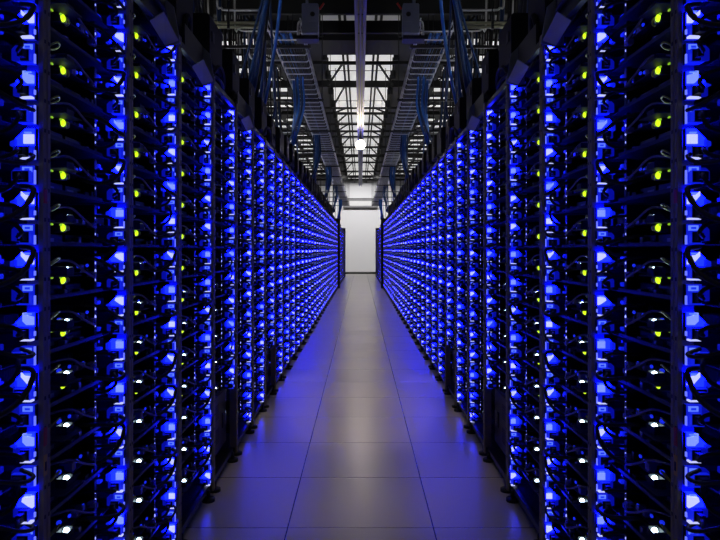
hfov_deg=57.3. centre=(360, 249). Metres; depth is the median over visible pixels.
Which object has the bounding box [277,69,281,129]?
cable
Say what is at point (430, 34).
cable
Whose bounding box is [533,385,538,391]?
lamp
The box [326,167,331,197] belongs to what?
cable
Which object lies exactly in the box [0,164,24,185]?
tray
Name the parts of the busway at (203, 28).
hanger rod, hanger rod, hanger rod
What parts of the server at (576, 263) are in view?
status panel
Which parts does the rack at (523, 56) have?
post, frame, post, frame, panel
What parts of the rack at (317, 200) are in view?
post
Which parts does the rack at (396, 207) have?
post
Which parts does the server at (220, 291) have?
status panel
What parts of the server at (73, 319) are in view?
status panel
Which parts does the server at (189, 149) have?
status panel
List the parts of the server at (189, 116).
status panel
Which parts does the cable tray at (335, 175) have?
rail, rail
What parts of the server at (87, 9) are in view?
status panel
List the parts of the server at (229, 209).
status panel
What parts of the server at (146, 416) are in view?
status panel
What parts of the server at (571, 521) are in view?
status panel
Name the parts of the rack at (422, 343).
post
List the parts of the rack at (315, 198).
post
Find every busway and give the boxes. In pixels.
[133,0,340,226]
[380,0,587,226]
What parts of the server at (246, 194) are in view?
status panel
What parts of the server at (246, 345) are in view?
status panel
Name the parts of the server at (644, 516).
status panel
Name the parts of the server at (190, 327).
status panel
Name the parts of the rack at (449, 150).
post, frame, frame, blank panel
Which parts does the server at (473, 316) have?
status panel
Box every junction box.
[296,0,324,43]
[396,0,424,43]
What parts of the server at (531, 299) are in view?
status panel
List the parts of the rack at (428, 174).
post, post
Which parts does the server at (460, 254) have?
status panel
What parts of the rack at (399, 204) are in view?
post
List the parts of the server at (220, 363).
status panel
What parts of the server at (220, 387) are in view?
status panel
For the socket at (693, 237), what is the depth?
1.41 m
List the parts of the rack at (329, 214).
post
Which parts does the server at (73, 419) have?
status panel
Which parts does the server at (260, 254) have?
status panel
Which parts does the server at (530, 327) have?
status panel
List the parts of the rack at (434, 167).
post, frame, frame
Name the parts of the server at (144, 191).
status panel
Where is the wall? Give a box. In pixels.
[316,181,404,271]
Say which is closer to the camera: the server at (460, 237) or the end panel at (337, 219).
the server at (460, 237)
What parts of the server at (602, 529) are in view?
status panel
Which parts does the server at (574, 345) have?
status panel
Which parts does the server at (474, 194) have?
status panel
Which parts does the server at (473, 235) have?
status panel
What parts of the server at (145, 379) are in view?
status panel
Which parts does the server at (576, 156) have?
status panel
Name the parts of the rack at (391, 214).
post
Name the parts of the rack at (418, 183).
post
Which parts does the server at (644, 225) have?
status panel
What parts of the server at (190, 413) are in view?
status panel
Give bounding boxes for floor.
[183,274,537,539]
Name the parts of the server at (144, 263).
status panel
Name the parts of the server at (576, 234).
status panel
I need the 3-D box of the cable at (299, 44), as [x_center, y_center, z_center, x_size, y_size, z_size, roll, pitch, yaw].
[-0.554,-1.857,16.675,0.025,0.020,21.450,0,0,0]
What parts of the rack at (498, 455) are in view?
post, frame, post, blank panel, frame, panel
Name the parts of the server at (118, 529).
status panel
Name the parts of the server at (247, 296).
status panel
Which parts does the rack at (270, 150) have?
blank panel, frame, frame, post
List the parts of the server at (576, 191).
status panel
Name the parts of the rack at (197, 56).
panel, frame, post, frame, post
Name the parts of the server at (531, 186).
status panel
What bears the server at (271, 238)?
in the rack at (270, 150)
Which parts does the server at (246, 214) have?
status panel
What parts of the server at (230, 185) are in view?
status panel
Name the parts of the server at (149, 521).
status panel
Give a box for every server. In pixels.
[0,0,37,6]
[0,1,125,72]
[0,2,37,65]
[0,40,125,115]
[0,67,37,133]
[0,95,125,173]
[0,128,37,192]
[0,149,125,202]
[0,184,37,244]
[0,203,125,256]
[0,244,37,307]
[0,251,125,299]
[0,285,176,325]
[0,295,125,353]
[0,312,37,389]
[0,339,125,410]
[0,366,37,432]
[0,382,125,470]
[0,422,125,527]
[0,432,37,517]
[0,491,37,539]
[10,222,211,247]
[50,0,125,28]
[50,175,176,226]
[50,469,125,539]
[77,278,211,311]
[79,513,125,539]
[87,318,176,366]
[92,350,176,410]
[93,385,176,453]
[93,422,176,497]
[95,454,176,539]
[97,13,176,76]
[97,54,176,112]
[97,94,176,147]
[97,134,176,178]
[97,193,211,219]
[97,215,176,253]
[97,247,176,285]
[104,162,211,196]
[133,489,176,539]
[139,273,234,300]
[141,250,211,282]
[150,232,263,248]
[150,304,211,339]
[151,334,211,374]
[153,360,211,409]
[154,443,211,512]
[156,65,211,110]
[156,99,211,139]
[156,131,211,164]
[156,202,235,229]
[156,387,211,443]
[156,417,211,478]
[188,298,234,323]
[193,343,234,379]
[194,320,234,353]
[195,99,234,131]
[195,126,234,154]
[195,153,234,182]
[195,178,234,201]
[195,209,251,231]
[195,226,235,253]
[195,250,234,281]
[195,368,234,407]
[195,392,251,432]
[215,271,250,290]
[218,291,250,312]
[220,312,251,336]
[220,332,250,358]
[221,352,250,382]
[222,122,251,148]
[222,145,251,169]
[222,159,263,176]
[222,167,250,187]
[222,188,251,211]
[222,214,264,233]
[222,230,251,253]
[222,250,250,269]
[226,372,251,409]
[238,195,264,216]
[238,269,264,289]
[238,286,263,304]
[239,304,264,325]
[240,321,264,343]
[240,339,264,363]
[240,358,264,384]
[240,376,263,405]
[241,139,264,160]
[241,177,263,194]
[241,185,273,206]
[241,250,264,270]
[254,202,273,222]
[254,219,274,235]
[254,267,273,280]
[254,283,273,297]
[254,299,273,315]
[254,315,274,333]
[254,338,282,359]
[255,152,274,171]
[255,169,273,184]
[255,207,281,219]
[255,234,273,248]
[255,250,273,264]
[255,330,274,350]
[255,352,281,375]
[266,162,281,175]
[266,170,288,182]
[266,178,281,190]
[266,191,282,207]
[266,211,288,222]
[266,221,282,237]
[266,224,289,238]
[266,236,281,248]
[266,250,281,262]
[266,265,281,277]
[266,279,282,295]
[266,294,282,311]
[266,309,282,326]
[266,323,282,340]
[276,183,288,198]
[276,196,289,210]
[276,202,294,212]
[276,225,295,238]
[276,237,289,251]
[276,250,289,264]
[276,263,294,272]
[276,264,288,274]
[276,276,289,291]
[276,290,289,305]
[276,303,288,316]
[276,317,288,331]
[276,330,289,345]
[276,343,289,360]
[284,177,295,189]
[284,189,294,199]
[284,214,295,226]
[284,238,294,248]
[284,250,295,263]
[284,275,294,285]
[284,286,294,300]
[284,299,294,309]
[284,311,294,322]
[284,324,294,336]
[284,336,295,350]
[425,177,436,189]
[425,214,436,226]
[425,225,444,238]
[425,250,436,263]
[425,336,436,350]
[426,189,436,199]
[426,202,444,212]
[426,238,436,248]
[426,263,444,272]
[426,275,436,285]
[426,286,436,300]
[426,299,436,309]
[426,311,436,322]
[426,324,436,336]
[431,196,444,210]
[431,224,454,238]
[431,237,444,251]
[431,250,444,264]
[431,276,444,291]
[431,290,444,305]
[431,330,444,345]
[431,343,444,360]
[432,170,454,182]
[432,183,444,198]
[432,211,454,222]
[432,264,444,274]
[432,303,444,316]
[432,317,444,331]
[438,191,454,207]
[438,221,454,237]
[438,279,454,295]
[438,294,454,311]
[438,309,454,326]
[438,323,454,340]
[438,338,466,359]
[439,162,454,175]
[439,178,454,190]
[439,207,465,219]
[439,236,454,248]
[439,250,454,262]
[439,265,454,277]
[439,352,465,375]
[446,152,465,171]
[446,219,466,235]
[446,315,466,333]
[446,330,465,350]
[447,169,465,184]
[447,185,479,206]
[447,202,466,222]
[447,234,465,248]
[447,250,465,264]
[447,267,466,280]
[447,283,466,297]
[447,299,466,315]
[456,139,479,160]
[456,195,482,216]
[456,214,498,233]
[456,250,479,270]
[456,269,482,289]
[456,304,481,325]
[456,321,480,343]
[456,339,480,363]
[456,358,480,384]
[457,159,498,176]
[457,177,479,194]
[457,232,570,248]
[457,286,482,304]
[457,376,480,405]
[469,122,498,148]
[469,145,498,169]
[469,188,498,211]
[469,209,525,231]
[469,230,498,253]
[469,312,500,336]
[469,372,494,409]
[469,392,525,432]
[470,167,498,187]
[470,250,498,269]
[470,271,505,290]
[470,291,502,312]
[470,332,500,358]
[470,352,499,382]
[485,202,564,229]
[485,226,525,253]
[486,99,525,131]
[486,126,525,154]
[486,153,525,182]
[486,178,525,201]
[486,250,525,281]
[486,273,581,300]
[486,298,532,323]
[486,320,526,353]
[486,343,527,379]
[486,368,525,407]
[509,65,564,110]
[509,99,564,139]
[509,131,564,164]
[509,162,616,196]
[509,193,623,219]
[509,222,710,247]
[509,250,579,282]
[509,278,643,311]
[509,304,570,339]
[509,334,569,374]
[509,360,567,409]
[509,387,564,443]
[509,417,564,478]
[509,443,566,512]
[544,13,623,76]
[544,54,623,112]
[544,94,623,147]
[544,134,623,178]
[544,175,670,226]
[544,215,623,253]
[544,247,623,285]
[544,285,719,325]
[544,318,633,366]
[544,350,628,410]
[544,385,627,453]
[544,422,627,497]
[544,454,625,539]
[544,489,587,539]
[595,0,670,28]
[595,1,719,72]
[595,40,719,115]
[595,95,719,173]
[595,149,719,202]
[595,203,719,256]
[595,251,719,299]
[595,295,719,353]
[595,339,719,410]
[595,382,719,470]
[595,422,719,527]
[595,469,670,539]
[595,513,641,539]
[683,0,719,6]
[683,2,719,65]
[683,67,719,133]
[683,128,719,192]
[683,184,719,244]
[683,244,719,307]
[683,312,719,389]
[683,366,719,431]
[683,432,719,517]
[683,491,719,539]
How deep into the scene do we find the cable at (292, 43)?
7.78 m
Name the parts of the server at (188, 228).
status panel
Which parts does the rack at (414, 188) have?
post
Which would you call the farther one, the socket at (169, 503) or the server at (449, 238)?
the server at (449, 238)
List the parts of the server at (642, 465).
status panel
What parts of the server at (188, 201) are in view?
status panel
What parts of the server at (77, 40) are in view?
status panel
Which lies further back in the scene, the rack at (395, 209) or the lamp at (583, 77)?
the rack at (395, 209)
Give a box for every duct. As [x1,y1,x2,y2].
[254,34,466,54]
[269,15,346,179]
[374,15,451,179]
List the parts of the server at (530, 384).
status panel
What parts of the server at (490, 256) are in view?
status panel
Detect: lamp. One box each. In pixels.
[50,9,69,26]
[50,62,69,77]
[50,116,69,128]
[50,170,69,179]
[50,223,69,231]
[50,277,69,283]
[55,214,73,221]
[55,266,73,275]
[55,318,73,328]
[55,370,73,381]
[55,422,73,434]
[55,474,73,487]
[55,526,73,539]
[133,223,143,228]
[133,262,143,268]
[133,301,143,308]
[133,341,143,348]
[133,380,143,388]
[133,419,143,428]
[133,458,143,468]
[133,497,143,508]
[134,32,140,41]
[134,72,140,80]
[134,111,140,119]
[134,536,143,539]
[182,291,187,296]
[182,322,187,328]
[182,353,187,359]
[182,385,187,391]
[182,416,187,423]
[182,447,187,455]
[182,478,187,486]
[356,131,364,148]
[533,291,538,296]
[533,322,538,328]
[533,353,538,359]
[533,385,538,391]
[533,416,538,423]
[533,447,538,455]
[533,478,538,486]
[577,143,587,148]
[577,183,587,188]
[577,223,587,228]
[577,262,587,268]
[577,301,587,308]
[577,341,587,348]
[577,380,587,388]
[577,419,587,428]
[577,458,587,468]
[577,497,587,508]
[577,536,586,539]
[580,32,586,41]
[580,72,586,80]
[580,111,586,119]
[647,54,665,62]
[647,214,665,221]
[647,266,665,275]
[647,318,665,328]
[647,370,665,381]
[647,422,665,434]
[647,474,665,487]
[647,526,665,539]
[651,9,670,26]
[651,62,670,77]
[651,116,670,128]
[651,170,670,179]
[651,223,670,231]
[651,277,670,283]
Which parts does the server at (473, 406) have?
status panel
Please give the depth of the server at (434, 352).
6.44 m
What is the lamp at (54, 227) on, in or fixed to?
on the server at (70, 225)
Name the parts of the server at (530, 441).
status panel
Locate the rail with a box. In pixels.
[354,0,366,185]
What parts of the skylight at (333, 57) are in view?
frame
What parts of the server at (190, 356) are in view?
status panel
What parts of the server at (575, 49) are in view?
status panel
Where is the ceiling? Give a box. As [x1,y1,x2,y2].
[214,15,506,178]
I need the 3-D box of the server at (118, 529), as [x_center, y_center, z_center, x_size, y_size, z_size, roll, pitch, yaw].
[-1.045,0.859,1.718,0.711,0.153,0.503,0,0,0]
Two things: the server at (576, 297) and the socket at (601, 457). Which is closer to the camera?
the socket at (601, 457)
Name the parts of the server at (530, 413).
status panel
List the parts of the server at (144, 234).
status panel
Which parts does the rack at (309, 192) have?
post, post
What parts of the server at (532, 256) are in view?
status panel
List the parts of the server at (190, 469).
status panel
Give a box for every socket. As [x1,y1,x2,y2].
[10,109,29,121]
[10,352,29,364]
[10,472,29,487]
[12,24,32,35]
[12,170,31,182]
[12,206,32,217]
[12,267,32,278]
[12,388,32,400]
[15,145,31,157]
[15,508,30,523]
[16,533,30,539]
[17,48,32,61]
[17,84,32,96]
[17,231,32,242]
[17,292,32,303]
[17,327,32,339]
[17,412,32,425]
[17,448,32,462]
[109,86,121,94]
[109,174,121,182]
[109,438,121,447]
[110,130,120,138]
[110,148,120,156]
[110,218,120,226]
[110,236,119,244]
[110,350,120,358]
[110,368,119,376]
[110,394,120,402]
[110,412,119,421]
[110,481,120,490]
[110,499,119,510]
[111,15,120,24]
[111,60,120,68]
[111,262,120,270]
[111,280,120,288]
[111,306,120,314]
[111,324,120,332]
[112,104,121,112]
[112,192,121,200]
[112,455,121,465]
[113,526,121,534]
[164,52,173,59]
[164,136,173,142]
[164,239,173,245]
[164,342,173,349]
[164,397,173,404]
[164,445,171,453]
[164,466,172,471]
[164,514,173,522]
[165,87,172,93]
[165,170,172,176]
[165,205,172,211]
[165,294,172,300]
[165,431,172,438]
[166,122,173,128]
[166,225,173,231]
[166,328,173,334]
[166,500,173,508]
[167,67,173,73]
[202,118,207,123]
[202,436,207,442]
[513,118,518,123]
[513,436,518,442]
[547,52,556,59]
[547,67,553,73]
[547,122,554,128]
[547,136,556,142]
[547,225,554,231]
[547,239,556,245]
[547,328,554,334]
[547,342,556,349]
[547,397,556,404]
[547,500,554,508]
[547,514,556,522]
[548,87,555,93]
[548,170,555,176]
[548,205,555,211]
[548,294,555,300]
[548,431,555,438]
[548,466,556,471]
[549,445,556,453]
[599,86,611,94]
[599,104,608,112]
[599,174,611,182]
[599,192,608,200]
[599,438,611,447]
[599,455,608,465]
[599,526,607,534]
[600,15,609,24]
[600,60,609,68]
[600,130,610,138]
[600,148,610,156]
[600,218,610,226]
[600,262,609,270]
[600,280,609,288]
[600,306,609,314]
[600,324,609,332]
[600,350,610,358]
[600,394,610,402]
[600,481,610,490]
[601,236,610,244]
[601,368,610,376]
[601,412,610,421]
[601,499,610,510]
[688,24,708,35]
[688,48,703,61]
[688,84,703,96]
[688,206,708,217]
[688,231,703,242]
[688,267,708,278]
[688,292,703,303]
[688,327,703,339]
[688,388,708,400]
[688,412,703,425]
[688,448,703,462]
[689,145,705,157]
[689,170,708,182]
[690,508,705,523]
[690,533,704,539]
[691,109,710,121]
[691,352,710,364]
[691,472,710,487]
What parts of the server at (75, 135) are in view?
status panel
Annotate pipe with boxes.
[214,0,258,24]
[217,1,257,29]
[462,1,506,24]
[463,0,503,29]
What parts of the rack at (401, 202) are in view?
post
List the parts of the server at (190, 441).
status panel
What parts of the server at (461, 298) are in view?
status panel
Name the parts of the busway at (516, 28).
hanger rod, hanger rod, hanger rod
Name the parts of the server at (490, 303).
status panel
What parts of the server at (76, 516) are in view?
status panel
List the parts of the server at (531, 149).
status panel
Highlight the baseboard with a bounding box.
[345,272,375,273]
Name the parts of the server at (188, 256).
status panel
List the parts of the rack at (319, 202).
post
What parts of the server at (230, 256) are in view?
status panel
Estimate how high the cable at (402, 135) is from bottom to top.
0.786 m
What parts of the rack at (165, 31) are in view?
frame, post, post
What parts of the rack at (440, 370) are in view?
post, frame, frame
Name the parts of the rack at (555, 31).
post, post, frame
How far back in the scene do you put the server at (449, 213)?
5.31 m
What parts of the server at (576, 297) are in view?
status panel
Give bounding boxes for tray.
[0,1,19,6]
[0,43,24,65]
[0,103,24,125]
[0,104,112,159]
[0,163,115,202]
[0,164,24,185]
[0,219,115,246]
[0,222,24,244]
[0,271,115,299]
[0,282,24,307]
[0,303,168,325]
[0,317,115,353]
[0,342,24,369]
[0,360,115,410]
[0,402,24,432]
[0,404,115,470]
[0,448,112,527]
[0,462,24,494]
[0,524,23,539]
[10,232,204,247]
[50,185,167,212]
[50,492,113,539]
[77,293,203,308]
[97,227,168,246]
[97,267,168,285]
[97,337,168,366]
[97,371,165,410]
[97,405,167,453]
[97,439,167,497]
[133,507,166,539]
[139,285,229,297]
[150,239,259,248]
[154,459,204,512]
[156,210,228,224]
[156,264,204,278]
[156,320,202,339]
[156,348,204,374]
[156,376,202,409]
[156,403,203,443]
[156,431,203,478]
[195,154,227,177]
[195,215,246,227]
[195,235,229,247]
[195,261,229,272]
[195,333,227,351]
[195,356,227,379]
[195,379,229,407]
[195,403,245,432]
[196,309,229,323]
[222,0,349,205]
[222,146,245,166]
[222,192,246,207]
[222,219,259,230]
[222,238,245,247]
[222,260,246,269]
[222,280,246,290]
[222,301,245,312]
[222,322,246,335]
[222,342,246,358]
[222,362,246,382]
[226,382,246,409]
[238,199,258,212]
[241,188,270,200]
[241,313,259,324]
[241,385,259,405]
[254,205,270,216]
[254,345,278,359]
[255,152,270,168]
[255,359,278,375]
[371,0,498,205]
[442,345,466,359]
[442,359,465,375]
[450,152,465,168]
[450,188,479,200]
[450,205,466,216]
[461,219,498,230]
[461,239,570,248]
[461,313,479,324]
[461,385,479,405]
[462,199,482,212]
[474,192,498,207]
[474,215,525,227]
[474,260,498,269]
[474,280,498,290]
[474,322,498,335]
[474,342,498,358]
[474,362,498,382]
[474,382,494,409]
[475,146,498,166]
[475,238,498,247]
[475,301,498,312]
[475,403,525,432]
[491,235,525,247]
[491,261,525,272]
[491,285,581,297]
[491,309,524,323]
[491,379,525,407]
[492,210,564,224]
[493,154,525,177]
[493,333,525,351]
[493,356,525,379]
[516,232,710,247]
[516,264,564,278]
[516,348,564,374]
[516,459,566,512]
[517,293,643,308]
[517,403,564,443]
[517,431,564,478]
[518,320,564,339]
[518,376,564,409]
[552,227,623,246]
[552,267,623,285]
[552,303,719,325]
[552,337,623,366]
[552,474,625,539]
[553,185,670,212]
[553,405,623,453]
[553,439,623,497]
[554,507,587,539]
[555,371,623,410]
[605,163,719,202]
[605,219,719,246]
[605,271,719,299]
[605,317,719,353]
[605,360,719,410]
[605,404,719,470]
[607,492,670,539]
[608,104,719,159]
[608,448,719,527]
[696,43,719,65]
[696,103,719,125]
[696,164,719,185]
[696,222,719,244]
[696,282,719,307]
[696,342,719,369]
[696,402,719,431]
[696,462,719,494]
[697,524,719,539]
[701,1,719,6]
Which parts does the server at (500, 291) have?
status panel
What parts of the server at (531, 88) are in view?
status panel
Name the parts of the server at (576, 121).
status panel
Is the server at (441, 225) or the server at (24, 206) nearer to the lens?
the server at (24, 206)
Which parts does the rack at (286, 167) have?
frame, frame, post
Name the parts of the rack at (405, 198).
post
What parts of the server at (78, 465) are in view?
status panel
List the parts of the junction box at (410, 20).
plate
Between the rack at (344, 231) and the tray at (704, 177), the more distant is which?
the rack at (344, 231)
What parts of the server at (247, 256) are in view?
status panel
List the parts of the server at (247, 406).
status panel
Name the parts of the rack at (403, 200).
post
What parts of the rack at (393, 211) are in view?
post, post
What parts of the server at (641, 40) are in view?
status panel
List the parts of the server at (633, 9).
status panel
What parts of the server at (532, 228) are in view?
status panel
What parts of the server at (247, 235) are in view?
status panel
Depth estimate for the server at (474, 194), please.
4.14 m
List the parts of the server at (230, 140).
status panel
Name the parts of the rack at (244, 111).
frame, frame, post, post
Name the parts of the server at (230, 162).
status panel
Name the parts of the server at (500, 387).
status panel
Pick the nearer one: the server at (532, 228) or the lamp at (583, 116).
the lamp at (583, 116)
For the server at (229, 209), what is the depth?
3.57 m
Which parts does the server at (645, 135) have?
status panel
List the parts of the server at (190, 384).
status panel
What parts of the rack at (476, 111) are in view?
post, post, frame, frame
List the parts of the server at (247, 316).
status panel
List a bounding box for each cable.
[153,0,167,18]
[181,13,191,59]
[194,0,198,12]
[198,0,201,12]
[204,0,206,12]
[208,0,212,18]
[213,65,225,100]
[214,74,224,99]
[216,5,269,115]
[218,0,276,126]
[221,0,226,44]
[226,0,230,44]
[229,0,232,50]
[230,93,236,101]
[232,0,234,53]
[235,15,236,56]
[240,0,263,77]
[240,15,244,77]
[242,15,247,77]
[243,32,289,143]
[246,15,250,71]
[248,0,268,81]
[251,6,262,84]
[251,15,252,62]
[253,0,266,88]
[254,126,270,148]
[255,0,269,96]
[259,52,264,96]
[263,49,265,100]
[264,0,281,103]
[266,56,269,114]
[267,55,271,116]
[269,0,275,118]
[269,55,271,111]
[270,55,275,122]
[274,65,277,126]
[276,67,280,128]
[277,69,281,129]
[278,35,297,152]
[278,44,342,204]
[278,49,339,198]
[279,36,295,130]
[280,33,297,128]
[280,35,297,125]
[280,43,340,198]
[282,33,299,143]
[282,43,342,202]
[284,43,341,198]
[286,33,302,142]
[286,43,343,202]
[288,43,344,204]
[289,33,304,145]
[290,44,344,202]
[292,43,345,204]
[294,44,345,202]
[297,44,346,204]
[299,44,346,202]
[301,44,347,204]
[302,172,306,185]
[310,122,315,182]
[311,115,320,175]
[311,121,316,172]
[312,135,318,176]
[313,118,320,177]
[314,135,317,166]
[324,167,329,195]
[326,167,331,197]
[373,44,419,204]
[374,44,421,202]
[374,44,423,204]
[375,43,428,204]
[375,44,426,202]
[376,43,432,204]
[376,44,430,202]
[377,43,434,202]
[378,43,438,202]
[378,44,442,204]
[379,43,436,198]
[380,43,440,198]
[381,49,442,198]
[389,167,394,197]
[391,167,396,195]
[400,115,409,175]
[400,118,407,177]
[402,135,408,176]
[403,135,406,166]
[404,121,409,172]
[405,122,410,182]
[414,172,418,185]
[416,33,431,145]
[418,33,434,142]
[421,33,438,143]
[423,33,440,128]
[423,35,440,125]
[423,35,442,152]
[425,36,441,130]
[431,32,477,143]
[439,0,456,103]
[439,69,443,129]
[440,67,444,128]
[443,65,446,126]
[444,0,502,126]
[445,0,451,118]
[445,55,450,122]
[449,55,451,111]
[449,55,453,116]
[450,126,466,148]
[451,0,465,96]
[451,5,504,115]
[451,56,454,114]
[452,0,472,81]
[454,0,467,88]
[455,49,457,100]
[456,52,461,96]
[457,0,480,77]
[458,6,469,84]
[468,15,469,62]
[470,15,474,71]
[473,15,478,77]
[476,15,480,77]
[484,15,485,56]
[484,93,490,101]
[486,0,488,53]
[488,0,491,50]
[490,0,494,44]
[494,0,499,44]
[495,65,507,100]
[496,74,506,99]
[508,0,512,18]
[514,0,516,12]
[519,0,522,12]
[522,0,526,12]
[529,13,539,59]
[553,0,567,18]
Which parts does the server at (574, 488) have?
status panel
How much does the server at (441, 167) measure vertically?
0.118 m
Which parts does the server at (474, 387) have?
status panel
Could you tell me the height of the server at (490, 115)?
0.118 m
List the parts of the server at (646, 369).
status panel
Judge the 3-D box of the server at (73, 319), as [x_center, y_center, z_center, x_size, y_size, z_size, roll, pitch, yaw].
[-1.045,0.191,1.718,0.710,0.118,0.503,0,0,0]
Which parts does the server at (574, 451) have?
status panel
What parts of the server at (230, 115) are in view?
status panel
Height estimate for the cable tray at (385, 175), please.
1.597 m
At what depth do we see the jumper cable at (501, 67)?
3.46 m
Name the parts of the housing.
rail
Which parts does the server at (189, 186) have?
status panel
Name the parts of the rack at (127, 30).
post, post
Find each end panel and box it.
[334,218,339,287]
[381,218,386,287]
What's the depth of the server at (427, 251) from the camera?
7.01 m
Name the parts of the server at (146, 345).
status panel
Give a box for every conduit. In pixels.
[216,0,258,10]
[234,0,274,32]
[248,32,281,60]
[439,32,472,60]
[446,0,486,32]
[462,0,504,10]
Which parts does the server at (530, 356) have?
status panel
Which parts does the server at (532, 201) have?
status panel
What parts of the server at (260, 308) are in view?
status panel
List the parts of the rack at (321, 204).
post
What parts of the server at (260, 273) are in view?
status panel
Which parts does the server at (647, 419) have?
status panel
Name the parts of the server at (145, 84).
status panel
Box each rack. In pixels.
[0,23,214,539]
[27,0,46,539]
[47,0,130,539]
[64,76,237,493]
[97,0,179,539]
[110,91,254,455]
[144,127,266,428]
[182,140,276,407]
[189,152,284,391]
[215,161,290,377]
[218,167,296,366]
[238,175,301,357]
[239,181,305,349]
[254,186,308,342]
[255,188,311,336]
[266,194,314,331]
[267,196,317,326]
[276,202,321,318]
[284,207,324,312]
[296,214,330,302]
[316,200,319,322]
[319,204,323,315]
[324,209,325,309]
[327,211,328,303]
[334,219,334,294]
[335,220,335,290]
[337,223,337,288]
[340,227,340,283]
[341,228,341,281]
[342,229,342,280]
[343,230,343,277]
[344,231,344,276]
[376,231,376,276]
[377,230,377,277]
[378,229,378,280]
[379,228,379,281]
[380,227,380,283]
[383,223,383,288]
[385,220,385,290]
[386,219,386,294]
[390,214,424,302]
[392,211,393,303]
[395,209,396,309]
[396,207,436,312]
[397,204,401,315]
[399,202,444,318]
[401,200,404,322]
[403,196,453,326]
[406,194,454,331]
[409,188,465,336]
[412,186,466,342]
[415,181,481,349]
[419,175,482,357]
[424,167,502,366]
[430,161,505,377]
[436,152,531,391]
[444,140,538,407]
[454,127,576,428]
[466,91,610,455]
[483,76,656,493]
[506,23,719,539]
[541,0,623,539]
[590,0,673,539]
[674,0,693,539]
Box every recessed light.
[271,88,288,91]
[276,96,291,98]
[321,15,399,19]
[321,55,327,60]
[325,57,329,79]
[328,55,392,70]
[328,75,333,94]
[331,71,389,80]
[331,95,334,107]
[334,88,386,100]
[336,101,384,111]
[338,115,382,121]
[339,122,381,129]
[341,132,379,135]
[342,138,378,144]
[343,145,377,150]
[344,151,376,153]
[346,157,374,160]
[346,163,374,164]
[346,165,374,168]
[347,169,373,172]
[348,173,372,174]
[386,95,389,107]
[387,75,392,94]
[391,57,395,79]
[393,55,399,60]
[429,96,444,98]
[432,88,449,91]
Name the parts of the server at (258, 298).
status panel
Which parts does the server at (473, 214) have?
status panel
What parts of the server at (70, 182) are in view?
status panel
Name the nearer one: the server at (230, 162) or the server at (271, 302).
the server at (230, 162)
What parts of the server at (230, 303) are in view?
status panel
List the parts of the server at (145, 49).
status panel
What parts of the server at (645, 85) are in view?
status panel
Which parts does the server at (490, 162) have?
status panel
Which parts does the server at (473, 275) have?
status panel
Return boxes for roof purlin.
[338,15,354,182]
[343,15,355,181]
[365,15,377,181]
[366,15,382,182]
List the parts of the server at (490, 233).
status panel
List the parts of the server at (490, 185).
status panel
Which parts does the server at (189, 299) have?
status panel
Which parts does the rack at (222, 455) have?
panel, blank panel, frame, post, frame, post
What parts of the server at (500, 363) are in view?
status panel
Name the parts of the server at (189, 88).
status panel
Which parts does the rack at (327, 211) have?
post, post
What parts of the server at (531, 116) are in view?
status panel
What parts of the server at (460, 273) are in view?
status panel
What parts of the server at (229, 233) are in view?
status panel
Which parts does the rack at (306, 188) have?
post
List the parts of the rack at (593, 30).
post, post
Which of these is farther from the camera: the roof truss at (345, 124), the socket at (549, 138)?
the roof truss at (345, 124)
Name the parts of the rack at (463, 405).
post, post, frame, frame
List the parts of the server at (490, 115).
status panel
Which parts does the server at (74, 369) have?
status panel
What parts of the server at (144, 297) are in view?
status panel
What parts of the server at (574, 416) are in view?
status panel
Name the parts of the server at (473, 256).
status panel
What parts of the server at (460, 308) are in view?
status panel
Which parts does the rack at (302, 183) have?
post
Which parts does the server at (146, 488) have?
status panel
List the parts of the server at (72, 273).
status panel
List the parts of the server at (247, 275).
status panel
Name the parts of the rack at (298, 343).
post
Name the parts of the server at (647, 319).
status panel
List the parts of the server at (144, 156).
status panel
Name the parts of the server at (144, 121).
status panel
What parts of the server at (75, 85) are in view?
status panel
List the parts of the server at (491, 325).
status panel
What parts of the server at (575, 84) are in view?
status panel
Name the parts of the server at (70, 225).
status panel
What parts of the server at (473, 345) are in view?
status panel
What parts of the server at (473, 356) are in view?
status panel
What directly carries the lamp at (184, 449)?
on the server at (190, 441)
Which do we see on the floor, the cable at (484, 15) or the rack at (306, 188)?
the rack at (306, 188)
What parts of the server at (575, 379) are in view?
status panel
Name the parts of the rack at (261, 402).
frame, frame, post, post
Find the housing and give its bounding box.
[343,198,377,207]
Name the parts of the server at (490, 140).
status panel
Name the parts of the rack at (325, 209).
post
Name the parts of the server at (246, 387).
status panel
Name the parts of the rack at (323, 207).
post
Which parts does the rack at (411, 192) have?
post, post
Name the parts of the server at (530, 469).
status panel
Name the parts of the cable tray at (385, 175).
rail, rail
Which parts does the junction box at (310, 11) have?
plate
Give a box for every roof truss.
[203,0,517,14]
[214,15,506,33]
[239,58,481,85]
[269,101,451,111]
[270,105,450,121]
[271,78,449,102]
[278,116,442,129]
[288,132,432,144]
[294,141,426,154]
[297,125,423,136]
[298,150,422,160]
[301,157,419,168]
[310,167,410,177]
[316,173,404,179]
[316,179,404,180]
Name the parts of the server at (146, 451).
status panel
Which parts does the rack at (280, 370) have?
frame, frame, post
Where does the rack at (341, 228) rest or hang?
on the floor
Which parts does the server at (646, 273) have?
status panel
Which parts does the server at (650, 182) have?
status panel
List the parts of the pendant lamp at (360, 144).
bulb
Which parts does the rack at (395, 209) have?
post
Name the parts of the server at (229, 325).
status panel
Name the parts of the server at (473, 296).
status panel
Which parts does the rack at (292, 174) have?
post, post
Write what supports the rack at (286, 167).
on the floor
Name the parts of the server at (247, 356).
status panel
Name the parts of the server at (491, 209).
status panel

